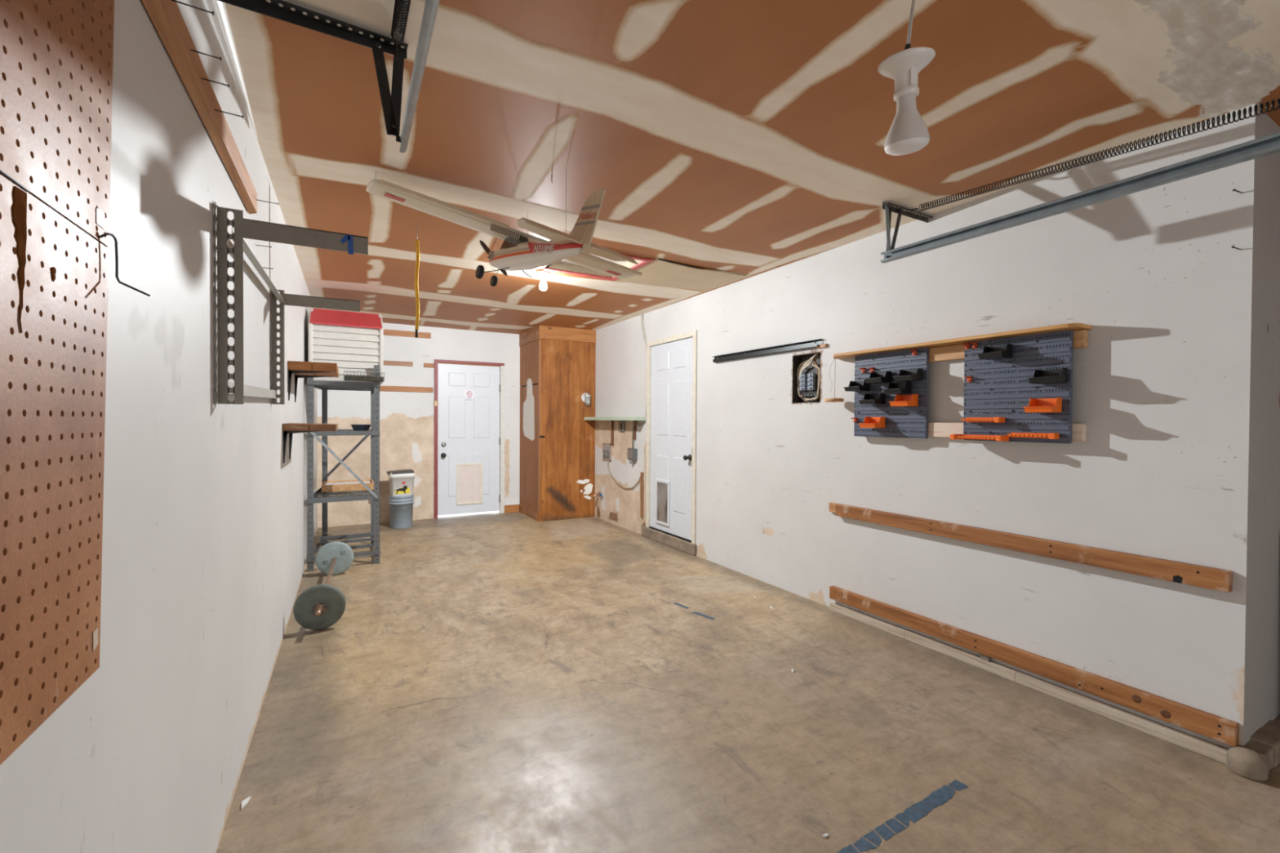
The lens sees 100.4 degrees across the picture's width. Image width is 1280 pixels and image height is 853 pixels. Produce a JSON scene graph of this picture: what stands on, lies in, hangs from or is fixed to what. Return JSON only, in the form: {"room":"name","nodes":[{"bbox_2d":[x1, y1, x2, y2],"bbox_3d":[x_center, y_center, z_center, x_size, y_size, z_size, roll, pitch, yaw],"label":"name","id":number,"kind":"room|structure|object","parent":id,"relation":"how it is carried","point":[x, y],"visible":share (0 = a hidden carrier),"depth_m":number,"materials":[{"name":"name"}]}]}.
{"room":"garage","nodes":[
{"label":"garage","id":0,"kind":"room"},
{"bbox_2d":[0,0,317,852],"bbox_3d":[-1.328,0.022,1.720,0.001,2.452,10.302,0,1,-28],"label":"wall","id":1,"kind":"structure","parent":0,"point":[204,537],"depth_m":1.21,"materials":[{"name":"white paint"}]},
{"bbox_2d":[0,173,108,764],"bbox_3d":[-0.672,0.046,0.529,0.018,0.636,0.681,0,1,-28],"label":"pegboard","id":2,"kind":"object","parent":1,"relation":"attached to","point":[54,275],"visible":1,"depth_m":0.66,"materials":[{"name":"brown wood"}]},
{"bbox_2d":[0,168,30,192],"bbox_3d":[-0.640,-0.272,0.492,0.003,0.003,0.293,0,1,-29],"label":"metal rod","id":3,"kind":"object","parent":2,"relation":"on","point":[2,171],"visible":1,"depth_m":0.59,"materials":[{"name":"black metal"}]},
{"bbox_2d":[0,0,114,246],"bbox_3d":[-0.680,-0.635,0.543,0.018,0.720,0.732,0,1,-28],"label":"pegboard","id":4,"kind":"object","parent":1,"relation":"attached to","point":[56,56],"visible":1,"depth_m":0.69,"materials":[{"name":"wood"}]},
{"bbox_2d":[94,232,150,296],"bbox_3d":[-0.802,-0.251,0.823,0.017,0.086,0.072,1,1,17],"label":"wire hook","id":5,"kind":"object","parent":4,"relation":"hanging from","point":[105,233],"visible":1,"depth_m":0.82,"materials":[{"name":"black metal"}]},
{"bbox_2d":[142,0,279,213],"bbox_3d":[-1.143,-0.848,1.486,0.097,0.083,1.326,0,1,-28],"label":"batten","id":6,"kind":"object","parent":1,"relation":"attached to","point":[166,15],"visible":1,"depth_m":1.30,"materials":[{"name":"brown wood"}]},
{"bbox_2d":[205,0,257,137],"bbox_3d":[-1.009,-1.178,1.164,0.034,0.034,2.450,0,1,-28],"label":"trim","id":7,"kind":"structure","parent":1,"relation":"attached to","point":[220,19],"depth_m":1.65,"materials":[{"name":"white paint"}]},
{"bbox_2d":[214,200,368,404],"bbox_3d":[-1.360,-0.374,2.193,0.407,0.598,1.284,0,1,-29],"label":"frame","id":8,"kind":"object","parent":1,"relation":"attached to","point":[242,228],"visible":1,"depth_m":1.61,"materials":[{"name":"grey metal"}]},
{"bbox_2d":[282,422,337,462],"bbox_3d":[-2.046,0.095,3.331,0.274,0.230,0.490,0,1,-29],"label":"wall shelf","id":9,"kind":"object","parent":1,"relation":"attached to","point":[291,428],"visible":1,"depth_m":3.12,"materials":[{"name":"brown wood"}]},
{"bbox_2d":[288,360,338,402],"bbox_3d":[-2.201,-0.289,3.617,0.274,0.244,0.570,0,1,-29],"label":"wall shelf","id":10,"kind":"object","parent":1,"relation":"attached to","point":[300,369],"visible":1,"depth_m":3.40,"materials":[{"name":"orange wood"}]},
{"bbox_2d":[317,322,538,528],"bbox_3d":[-2.379,-0.046,6.976,3.500,2.452,0.001,0,1,-29],"label":"wall","id":11,"kind":"structure","parent":0,"point":[406,419],"depth_m":6.69,"materials":[{"name":"white paint"}]},
{"bbox_2d":[383,360,413,366],"bbox_3d":[-3.286,-0.781,6.446,1.000,0.055,0.014,0,1,-29],"label":"rail","id":12,"kind":"object","parent":11,"relation":"attached to","point":[385,362],"visible":0.44,"depth_m":6.60,"materials":[{"name":"brown wood"}]},
{"bbox_2d":[379,385,433,392],"bbox_3d":[-3.184,-0.467,6.509,1.240,0.065,0.014,0,1,-29],"label":"rail","id":13,"kind":"object","parent":11,"relation":"attached to","point":[396,388],"visible":0.44,"depth_m":6.65,"materials":[{"name":"orange wood"}]},
{"bbox_2d":[383,328,431,338],"bbox_3d":[-3.192,-1.155,6.494,1.212,0.072,0.014,0,1,-29],"label":"rail","id":14,"kind":"object","parent":11,"relation":"attached to","point":[386,332],"visible":0.44,"depth_m":6.64,"materials":[{"name":"orange wood"}]},
{"bbox_2d":[423,363,434,368],"bbox_3d":[-2.685,-0.777,6.785,0.120,0.055,0.014,0,1,-29],"label":"rail","id":15,"kind":"object","parent":11,"relation":"attached to","point":[425,365],"visible":1,"depth_m":6.78,"materials":[{"name":"orange wood"}]},
{"bbox_2d":[437,363,500,515],"bbox_3d":[-2.246,0.167,7.051,0.804,1.967,0.110,0,1,-29],"label":"door","id":16,"kind":"structure","parent":11,"relation":"in","point":[468,439],"depth_m":7.05,"materials":[{"name":"white paint"}]},
{"bbox_2d":[463,390,474,401],"bbox_3d":[-2.258,-0.406,7.051,0.136,0.148,0.002,0,1,-29],"label":"no smoking sign","id":17,"kind":"object","parent":16,"relation":"attached to","point":[468,394],"visible":1,"depth_m":7.05,"materials":[{"name":"white paper"}]},
{"bbox_2d":[437,362,500,366],"bbox_3d":[-2.257,-0.819,7.059,0.805,0.012,0.054,0,1,-29],"label":"trim","id":18,"kind":"structure","parent":11,"relation":"attached to","point":[437,362],"depth_m":7.03,"materials":[{"name":"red wood"}]},
{"bbox_2d":[434,359,504,518],"bbox_3d":[-2.257,0.160,7.070,0.895,2.039,0.082,0,1,-29],"label":"trim","id":19,"kind":"structure","parent":11,"relation":"attached to","point":[436,361],"depth_m":6.83,"materials":[{"name":"red paint"}]},
{"bbox_2d":[498,365,504,513],"bbox_3d":[-1.887,0.177,7.280,0.055,2.005,0.078,0,1,-29],"label":"trim","id":20,"kind":"structure","parent":11,"relation":"attached to","point":[501,367],"depth_m":7.25,"materials":[{"name":"white wood"}]},
{"bbox_2d":[504,504,519,512],"bbox_3d":[-1.757,1.130,7.331,0.220,0.100,0.022,0,1,-29],"label":"baseboard","id":21,"kind":"structure","parent":11,"relation":"attached to","point":[514,508],"depth_m":7.32,"materials":[{"name":"orange wood"}]},
{"bbox_2d":[216,511,1279,852],"bbox_3d":[1.056,1.247,2.966,5.650,0.001,10.500,0,1,-29],"label":"floor","id":22,"kind":"structure","parent":0,"point":[505,682],"depth_m":2.19,"materials":[{"name":"concrete"}]},
{"bbox_2d":[241,795,250,809],"bbox_3d":[-1.307,1.245,1.761,0.018,0.006,0.059,0,1,-20],"label":"chip","id":23,"kind":"object","parent":22,"relation":"on","point":[244,803],"visible":1,"depth_m":1.76,"materials":[{"name":"white paint"}]},
{"bbox_2d":[293,541,353,630],"bbox_3d":[-2.200,1.082,3.764,0.272,0.272,1.492,0,1,-26],"label":"barbell","id":24,"kind":"object","parent":22,"relation":"on","point":[319,606],"visible":1,"depth_m":3.23,"materials":[{"name":"silver metal"}]},
{"bbox_2d":[306,364,381,572],"bbox_3d":[-2.719,0.330,4.913,0.576,1.745,0.860,0,1,-29],"label":"shelving unit","id":25,"kind":"object","parent":22,"relation":"on","point":[323,498],"visible":0.91,"depth_m":4.67,"materials":[{"name":"grey metal"}]},
{"bbox_2d":[308,307,383,385],"bbox_3d":[-2.657,-0.713,4.830,0.566,0.641,0.578,0,1,-29],"label":"drawer cabinet","id":26,"kind":"object","parent":25,"relation":"on","point":[353,341],"visible":0.77,"depth_m":4.61,"materials":[{"name":"white plastic"}]},
{"bbox_2d":[321,479,373,492],"bbox_3d":[-2.791,0.564,5.100,0.430,0.064,0.370,0,1,-29],"label":"wooden tray","id":27,"kind":"object","parent":25,"relation":"on","point":[345,485],"visible":0.85,"depth_m":4.98,"materials":[{"name":"brown wood"}]},
{"bbox_2d":[351,424,371,431],"bbox_3d":[-2.477,0.013,4.734,0.166,0.062,0.166,0,1,-29],"label":"bowl","id":28,"kind":"object","parent":25,"relation":"on","point":[355,427],"visible":0.8,"depth_m":4.68,"materials":[{"name":"blue ceramic"}]},
{"bbox_2d":[343,370,384,382],"bbox_3d":[-2.360,-0.427,4.561,0.308,0.077,0.108,0,1,-29],"label":"wire tray","id":29,"kind":"object","parent":25,"relation":"on","point":[348,378],"visible":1,"depth_m":4.53,"materials":[{"name":"metal"}]},
{"bbox_2d":[387,493,414,528],"bbox_3d":[-2.821,0.997,6.300,0.296,0.377,0.286,0,1,-29],"label":"bucket","id":30,"kind":"object","parent":22,"relation":"on","point":[401,508],"visible":0.87,"depth_m":6.19,"materials":[{"name":"grey plastic"}]},
{"bbox_2d":[386,469,414,496],"bbox_3d":[-2.821,0.663,6.286,0.291,0.291,0.298,0,1,-29],"label":"pail","id":31,"kind":"object","parent":30,"relation":"on","point":[401,482],"visible":1,"depth_m":6.19,"materials":[{"name":"white plastic"}]},
{"bbox_2d":[394,485,407,493],"bbox_3d":[-2.775,0.734,6.184,0.142,0.097,0.006,0,1,-29],"label":"picture","id":32,"kind":"object","parent":31,"relation":"attached to","point":[397,489],"depth_m":6.18},
{"bbox_2d":[519,324,595,521],"bbox_3d":[-1.125,-0.040,7.178,0.772,2.450,0.876,0,1,-29],"label":"closet","id":33,"kind":"object","parent":22,"relation":"on","point":[557,479],"visible":0.98,"depth_m":6.83,"materials":[{"name":"orange wood"}]},
{"bbox_2d":[581,392,590,405],"bbox_3d":[-0.683,-0.355,6.902,0.127,0.166,0.093,0,1,-29],"label":"wall light","id":34,"kind":"object","parent":33,"relation":"attached to","point":[585,397],"visible":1,"depth_m":6.88,"materials":[{"name":"white paint"}]},
{"bbox_2d":[640,525,696,555],"bbox_3d":[0.315,1.159,5.486,0.128,0.108,1.020,0,1,-29],"label":"trim","id":35,"kind":"structure","parent":22,"relation":"on","point":[681,544],"depth_m":5.38,"materials":[{"name":"concrete"}]},
{"bbox_2d":[648,526,691,542],"bbox_3d":[0.327,1.108,5.452,0.060,0.031,0.820,0,1,-29],"label":"trim","id":36,"kind":"structure","parent":35,"relation":"on","point":[651,527],"depth_m":5.41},
{"bbox_2d":[672,602,688,608],"bbox_3d":[0.285,1.234,3.670,0.033,0.001,0.136,0,1,-40],"label":"tape","id":37,"kind":"object","parent":22,"relation":"on","point":[675,603],"visible":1,"depth_m":3.68,"materials":[{"name":"plastic"}]},
{"bbox_2d":[692,611,715,619],"bbox_3d":[0.418,1.237,3.485,0.034,0.001,0.177,0,1,-45],"label":"tape","id":38,"kind":"object","parent":22,"relation":"on","point":[694,612],"visible":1,"depth_m":3.48,"materials":[{"name":"plastic"}]},
{"bbox_2d":[822,833,828,837],"bbox_3d":[0.571,1.257,1.638,0.023,0.006,0.008,0,1,-29],"label":"chip","id":39,"kind":"object","parent":22,"relation":"on","point":[826,835],"visible":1,"depth_m":1.64,"materials":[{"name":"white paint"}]},
{"bbox_2d":[835,779,968,852],"bbox_3d":[0.842,1.260,1.706,0.690,0.001,0.054,0,1,-31],"label":"tape","id":40,"kind":"object","parent":22,"relation":"on","point":[938,797],"visible":1,"depth_m":1.71,"materials":[{"name":"plastic"}]},
{"bbox_2d":[224,0,1279,334],"bbox_3d":[1.070,-1.204,2.938,5.650,0.001,10.500,0,1,-29],"label":"ceiling","id":41,"kind":"structure","parent":0,"point":[748,137],"depth_m":2.05,"materials":[{"name":"paint"}]},
{"bbox_2d":[217,0,439,152],"bbox_3d":[0.141,-0.991,-0.370,0.486,0.356,4.442,0,1,-29],"label":"door track","id":42,"kind":"object","parent":41,"relation":"hanging from","point":[282,10],"visible":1,"depth_m":1.56,"materials":[{"name":"metal"}]},
{"bbox_2d":[390,0,410,53],"bbox_3d":[-0.171,-1.058,0.586,0.038,0.208,2.420,0,1,-29],"label":"spring","id":43,"kind":"object","parent":42,"relation":"hanging from","point":[401,11],"visible":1,"depth_m":1.50,"materials":[{"name":"metal"}]},
{"bbox_2d":[414,227,419,337],"bbox_3d":[-1.370,-0.884,3.276,0.026,0.676,0.029,1,1,31],"label":"pull cord","id":44,"kind":"object","parent":41,"relation":"hanging from","point":[417,243],"visible":1,"depth_m":3.27,"materials":[{"name":"yellow fabric"}]},
{"bbox_2d":[365,167,641,286],"bbox_3d":[-0.535,-0.986,2.916,1.295,0.452,1.379,1,1,20],"label":"airplane","id":45,"kind":"object","parent":41,"relation":"hanging from","point":[519,251],"visible":1,"depth_m":2.66,"materials":[{"name":"white plastic"}]},
{"bbox_2d":[489,223,524,239],"bbox_3d":[-0.692,-1.014,2.786,0.183,0.055,0.011,0,1,-36],"label":"vent grille","id":46,"kind":"object","parent":45,"relation":"attached to","point":[503,228],"depth_m":2.78,"materials":[{"name":"beige metal"}]},
{"bbox_2d":[536,269,550,279],"bbox_3d":[-0.766,-1.153,4.223,0.110,0.154,0.110,0,1,-29],"label":"bulb","id":47,"kind":"object","parent":41,"relation":"attached to","point":[543,273],"visible":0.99,"depth_m":4.20,"materials":[{"name":"white paint"}]},
{"bbox_2d":[542,253,654,280],"bbox_3d":[-0.337,-1.252,4.015,0.655,0.079,0.660,0,1,-29],"label":"attic hatch","id":48,"kind":"object","parent":41,"relation":"attached to","point":[562,266],"visible":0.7,"depth_m":4.19,"materials":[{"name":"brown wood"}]},
{"bbox_2d":[614,258,748,290],"bbox_3d":[0.329,-1.218,4.380,0.863,0.026,0.698,0,1,-29],"label":"sheet","id":49,"kind":"object","parent":41,"relation":"attached to","point":[660,273],"visible":0.98,"depth_m":4.33,"materials":[{"name":"beige paint"}]},
{"bbox_2d":[877,0,935,155],"bbox_3d":[0.603,-0.907,1.200,0.132,0.557,0.120,0,1,-29],"label":"pendant lamp","id":50,"kind":"object","parent":41,"relation":"hanging from","point":[908,133],"visible":1,"depth_m":1.19,"materials":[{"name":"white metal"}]},
{"bbox_2d":[880,131,1279,263],"bbox_3d":[2.531,-0.992,0.988,0.473,0.358,4.464,0,1,-29],"label":"door track","id":51,"kind":"object","parent":41,"relation":"hanging from","point":[1268,144],"visible":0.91,"depth_m":2.02,"materials":[{"name":"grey metal"}]},
{"bbox_2d":[897,97,1279,211],"bbox_3d":[1.823,-1.053,2.010,0.042,0.222,1.944,0,1,-26],"label":"spring","id":52,"kind":"object","parent":51,"relation":"hanging from","point":[1255,107],"visible":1,"depth_m":2.03,"materials":[{"name":"metal"}]},
{"bbox_2d":[595,103,1255,748],"bbox_3d":[0.611,-0.004,4.884,0.001,2.452,6.688,0,1,-29],"label":"wall","id":53,"kind":"structure","parent":0,"point":[1161,382],"depth_m":2.63,"materials":[{"name":"white paint"}]},
{"bbox_2d":[592,492,602,497],"bbox_3d":[-0.539,0.880,6.817,0.114,0.077,0.152,0,1,-29],"label":"drain pipe","id":54,"kind":"object","parent":53,"relation":"attached to","point":[595,495],"visible":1,"depth_m":6.83,"materials":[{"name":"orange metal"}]},
{"bbox_2d":[602,442,611,462],"bbox_3d":[-0.430,0.324,6.695,0.036,0.228,0.230,0,1,-29],"label":"washer box","id":55,"kind":"object","parent":53,"relation":"attached to","point":[606,447],"visible":1,"depth_m":6.70,"materials":[{"name":"white plastic"}]},
{"bbox_2d":[607,457,639,488],"bbox_3d":[-0.193,0.566,6.285,0.017,0.331,0.865,0,1,-29],"label":"cord","id":56,"kind":"object","parent":55,"relation":"hanging from","point":[607,458],"visible":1,"depth_m":6.36,"materials":[{"name":"beige plastic"}]},
{"bbox_2d":[583,417,645,445],"bbox_3d":[-0.332,0.060,6.391,0.163,0.347,1.331,0,1,-29],"label":"wall shelf","id":57,"kind":"object","parent":53,"relation":"attached to","point":[612,419],"visible":1,"depth_m":6.25,"materials":[{"name":"green paint"}]},
{"bbox_2d":[617,421,625,431],"bbox_3d":[-0.218,-0.003,6.322,0.031,0.117,0.130,0,1,-29],"label":"outlet box","id":58,"kind":"object","parent":53,"relation":"attached to","point":[621,424],"visible":1,"depth_m":6.29,"materials":[{"name":"grey metal"}]},
{"bbox_2d":[627,421,645,463],"bbox_3d":[-0.042,0.181,5.989,0.052,0.488,0.338,0,1,-29],"label":"switch box","id":59,"kind":"object","parent":53,"relation":"attached to","point":[632,452],"visible":1,"depth_m":6.03,"materials":[{"name":"grey metal"}]},
{"bbox_2d":[640,471,644,517],"bbox_3d":[0.021,0.754,5.909,0.021,0.495,0.040,0,1,-29],"label":"rail","id":60,"kind":"object","parent":53,"relation":"attached to","point":[642,476],"visible":1,"depth_m":5.89,"materials":[{"name":"brown wood"}]},
{"bbox_2d":[640,314,646,415],"bbox_3d":[0.042,-0.683,5.876,0.014,1.120,0.126,0,1,-29],"label":"cable","id":61,"kind":"object","parent":53,"relation":"attached to","point":[641,314],"visible":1,"depth_m":5.83,"materials":[{"name":"white plastic"}]},
{"bbox_2d":[642,314,646,415],"bbox_3d":[0.054,-0.683,5.855,0.014,1.120,0.104,0,1,-29],"label":"cable","id":62,"kind":"object","parent":53,"relation":"attached to","point":[642,314],"visible":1,"depth_m":5.85,"materials":[{"name":"white plastic"}]},
{"bbox_2d":[645,329,697,544],"bbox_3d":[0.339,0.097,5.442,0.106,2.017,0.922,0,1,-29],"label":"trim","id":63,"kind":"structure","parent":53,"relation":"attached to","point":[693,334],"depth_m":5.25,"materials":[{"name":"beige paint"}]},
{"bbox_2d":[650,337,693,540],"bbox_3d":[0.305,0.117,5.423,0.110,1.948,0.815,0,1,-29],"label":"door","id":64,"kind":"structure","parent":53,"relation":"in","point":[672,363],"depth_m":5.41,"materials":[{"name":"white paint"}]},
{"bbox_2d":[712,338,826,362],"bbox_3d":[0.965,-0.586,4.219,0.033,0.060,1.270,0,1,-29],"label":"channel","id":65,"kind":"object","parent":53,"relation":"attached to","point":[818,343],"visible":1,"depth_m":4.11,"materials":[{"name":"black metal"}]},
{"bbox_2d":[792,351,820,403],"bbox_3d":[1.234,-0.347,3.865,0.092,0.360,0.272,0,1,-29],"label":"breaker panel","id":66,"kind":"object","parent":53,"relation":"attached to","point":[806,367],"visible":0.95,"depth_m":3.88,"materials":[{"name":"black metal"}]},
{"bbox_2d":[871,329,1088,365],"bbox_3d":[1.704,-0.402,2.901,0.039,0.078,1.187,0,1,-29],"label":"plank","id":67,"kind":"object","parent":53,"relation":"attached to","point":[956,352],"visible":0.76,"depth_m":2.87,"materials":[{"name":"brown wood"}]},
{"bbox_2d":[853,347,928,438],"bbox_3d":[1.496,-0.191,3.204,0.025,0.512,0.480,0,1,-29],"label":"board","id":68,"kind":"object","parent":67,"relation":"attached to","point":[913,419],"visible":0.84,"depth_m":3.17,"materials":[{"name":"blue plastic"}]},
{"bbox_2d":[843,379,869,391],"bbox_3d":[1.353,-0.254,3.327,0.109,0.067,0.114,0,1,-29],"label":"storage bin","id":69,"kind":"object","parent":68,"relation":"attached to","point":[854,386],"visible":0.95,"depth_m":3.31,"materials":[{"name":"black plastic"}]},
{"bbox_2d":[859,367,865,373],"bbox_3d":[1.390,-0.352,3.337,0.033,0.032,0.027,0,1,-29],"label":"clip","id":70,"kind":"object","parent":68,"relation":"attached to","point":[863,371],"visible":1,"depth_m":3.34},
{"bbox_2d":[867,367,874,372],"bbox_3d":[1.421,-0.349,3.283,0.033,0.032,0.027,0,1,-29],"label":"clip","id":71,"kind":"object","parent":68,"relation":"attached to","point":[871,368],"visible":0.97,"depth_m":3.28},
{"bbox_2d":[857,392,884,404],"bbox_3d":[1.406,-0.168,3.232,0.109,0.067,0.114,0,1,-29],"label":"storage bin","id":72,"kind":"object","parent":68,"relation":"attached to","point":[876,398],"visible":0.91,"depth_m":3.22,"materials":[{"name":"black plastic"}]},
{"bbox_2d":[858,417,885,427],"bbox_3d":[1.407,-0.026,3.231,0.109,0.067,0.114,0,1,-29],"label":"storage bin","id":73,"kind":"object","parent":68,"relation":"attached to","point":[868,422],"visible":1,"depth_m":3.22,"materials":[{"name":"orange plastic"}]},
{"bbox_2d":[863,371,892,383],"bbox_3d":[1.427,-0.295,3.196,0.109,0.067,0.114,0,1,-29],"label":"storage bin","id":74,"kind":"object","parent":68,"relation":"attached to","point":[881,377],"visible":1,"depth_m":3.17,"materials":[{"name":"black plastic"}]},
{"bbox_2d":[882,381,911,394],"bbox_3d":[1.488,-0.224,3.087,0.109,0.067,0.114,0,1,-29],"label":"storage bin","id":75,"kind":"object","parent":68,"relation":"attached to","point":[893,388],"visible":1,"depth_m":3.07,"materials":[{"name":"black plastic"}]},
{"bbox_2d":[888,394,918,406],"bbox_3d":[1.509,-0.150,3.049,0.109,0.067,0.114,0,1,-29],"label":"storage bin","id":76,"kind":"object","parent":68,"relation":"attached to","point":[900,400],"visible":1,"depth_m":3.03,"materials":[{"name":"orange plastic"}]},
{"bbox_2d":[893,368,923,382],"bbox_3d":[1.522,-0.293,3.026,0.109,0.067,0.114,0,1,-29],"label":"storage bin","id":77,"kind":"object","parent":68,"relation":"attached to","point":[909,375],"visible":1,"depth_m":3.01,"materials":[{"name":"black plastic"}]},
{"bbox_2d":[910,349,916,355],"bbox_3d":[1.558,-0.423,3.040,0.033,0.032,0.027,0,1,-29],"label":"clip","id":78,"kind":"object","parent":68,"relation":"attached to","point":[914,351],"visible":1,"depth_m":3.04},
{"bbox_2d":[833,323,1091,359],"bbox_3d":[1.617,-0.453,2.953,0.139,0.018,1.390,0,1,-29],"label":"plank","id":79,"kind":"object","parent":67,"relation":"on","point":[1075,326],"visible":0.98,"depth_m":2.72,"materials":[{"name":"brown wood"}]},
{"bbox_2d":[824,357,844,402],"bbox_3d":[1.282,-0.308,3.512,0.120,0.291,0.120,0,1,-29],"label":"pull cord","id":80,"kind":"object","parent":79,"relation":"hanging from","point":[826,400],"visible":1,"depth_m":3.48,"materials":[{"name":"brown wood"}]},
{"bbox_2d":[963,329,1073,444],"bbox_3d":[1.830,-0.182,2.610,0.025,0.512,0.471,0,1,-29],"label":"board","id":81,"kind":"object","parent":67,"relation":"attached to","point":[1061,345],"visible":0.92,"depth_m":2.58,"materials":[{"name":"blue plastic"}]},
{"bbox_2d":[962,342,969,349],"bbox_3d":[1.702,-0.421,2.784,0.033,0.032,0.027,0,1,-29],"label":"clip","id":82,"kind":"object","parent":81,"relation":"attached to","point":[967,344],"visible":1,"depth_m":2.78,"materials":[{"name":"orange plastic"}]},
{"bbox_2d":[964,376,972,382],"bbox_3d":[1.707,-0.247,2.775,0.033,0.032,0.027,0,1,-29],"label":"clip","id":83,"kind":"object","parent":81,"relation":"attached to","point":[969,378],"visible":1,"depth_m":2.77,"materials":[{"name":"orange plastic"}]},
{"bbox_2d":[969,342,977,348],"bbox_3d":[1.721,-0.420,2.750,0.033,0.032,0.027,0,1,-29],"label":"clip","id":84,"kind":"object","parent":81,"relation":"attached to","point":[975,344],"visible":1,"depth_m":2.75,"materials":[{"name":"orange plastic"}]},
{"bbox_2d":[950,434,1008,441],"bbox_3d":[1.720,0.056,2.708,0.076,0.028,0.249,0,1,-29],"label":"holder","id":85,"kind":"object","parent":81,"relation":"attached to","point":[953,437],"visible":0.98,"depth_m":2.70,"materials":[{"name":"orange plastic"}]},
{"bbox_2d":[960,417,1004,422],"bbox_3d":[1.735,-0.034,2.703,0.056,0.028,0.187,0,1,-29],"label":"holder","id":86,"kind":"object","parent":81,"relation":"attached to","point":[996,420],"visible":1,"depth_m":2.69,"materials":[{"name":"orange plastic"}]},
{"bbox_2d":[977,343,1013,359],"bbox_3d":[1.748,-0.368,2.625,0.109,0.067,0.114,0,1,-29],"label":"storage bin","id":87,"kind":"object","parent":81,"relation":"attached to","point":[1002,352],"visible":1,"depth_m":2.61,"materials":[{"name":"black plastic"}]},
{"bbox_2d":[1006,432,1059,439],"bbox_3d":[1.847,0.043,2.512,0.046,0.028,0.202,0,1,-29],"label":"holder","id":88,"kind":"object","parent":81,"relation":"attached to","point":[1029,435],"visible":1,"depth_m":2.50,"materials":[{"name":"orange plastic"}]},
{"bbox_2d":[1022,397,1062,413],"bbox_3d":[1.849,-0.098,2.447,0.109,0.067,0.114,0,1,-29],"label":"storage bin","id":89,"kind":"object","parent":81,"relation":"attached to","point":[1036,405],"visible":1,"depth_m":2.45,"materials":[{"name":"orange plastic"}]},
{"bbox_2d":[1027,367,1067,384],"bbox_3d":[1.858,-0.231,2.429,0.109,0.067,0.114,0,1,-29],"label":"storage bin","id":90,"kind":"object","parent":81,"relation":"attached to","point":[1054,375],"visible":1,"depth_m":2.43,"materials":[{"name":"black plastic"}]},
{"bbox_2d":[880,422,1086,441],"bbox_3d":[1.702,0.019,2.906,0.039,0.080,1.187,0,1,-29],"label":"plank","id":91,"kind":"object","parent":53,"relation":"attached to","point":[935,429],"visible":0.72,"depth_m":2.87,"materials":[{"name":"beige wood"}]},
{"bbox_2d":[829,602,1229,764],"bbox_3d":[1.762,1.230,2.805,0.047,0.046,1.873,0,1,-29],"label":"baseboard","id":92,"kind":"structure","parent":53,"relation":"attached to","point":[1209,749],"depth_m":2.47,"materials":[{"name":"beige wood"}]},
{"bbox_2d":[980,653,991,662],"bbox_3d":[1.791,1.192,2.760,0.029,0.028,0.040,0,1,-29],"label":"wood block","id":93,"kind":"object","parent":92,"relation":"on","point":[984,657],"visible":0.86,"depth_m":2.75,"materials":[{"name":"beige wood"}]},
{"bbox_2d":[828,502,1232,592],"bbox_3d":[1.751,0.570,2.817,0.040,0.078,1.884,0,1,-29],"label":"batten","id":94,"kind":"object","parent":53,"relation":"attached to","point":[1206,577],"visible":1,"depth_m":2.46,"materials":[{"name":"orange wood"}]},
{"bbox_2d":[829,586,1239,746],"bbox_3d":[1.760,1.136,2.802,0.040,0.082,1.881,0,1,-29],"label":"batten","id":95,"kind":"object","parent":53,"relation":"attached to","point":[1204,723],"visible":1,"depth_m":2.44,"materials":[{"name":"orange wood"}]},
{"bbox_2d":[1243,103,1279,746],"bbox_3d":[3.241,0.039,2.528,2.271,2.452,0.001,0,1,-29],"label":"wall","id":96,"kind":"structure","parent":0,"point":[1262,635],"depth_m":2.06,"materials":[{"name":"white paint"}]},
{"bbox_2d":[1226,715,1279,781],"bbox_3d":[2.888,1.222,2.324,1.647,0.087,0.104,0,1,-29],"label":"baseboard","id":97,"kind":"structure","parent":96,"relation":"attached to","point":[1253,761],"depth_m":1.96,"materials":[{"name":"concrete"}]},
{"label":"outside","id":98,"kind":"structure","parent":0,"visible":0},
{"bbox_2d":[437,511,498,517],"bbox_3d":[-2.653,1.207,7.770,1.800,0.045,1.580,0,1,-29],"label":"ground","id":99,"kind":"structure","parent":98,"point":[482,513],"depth_m":7.27,"materials":[{"name":"white"}]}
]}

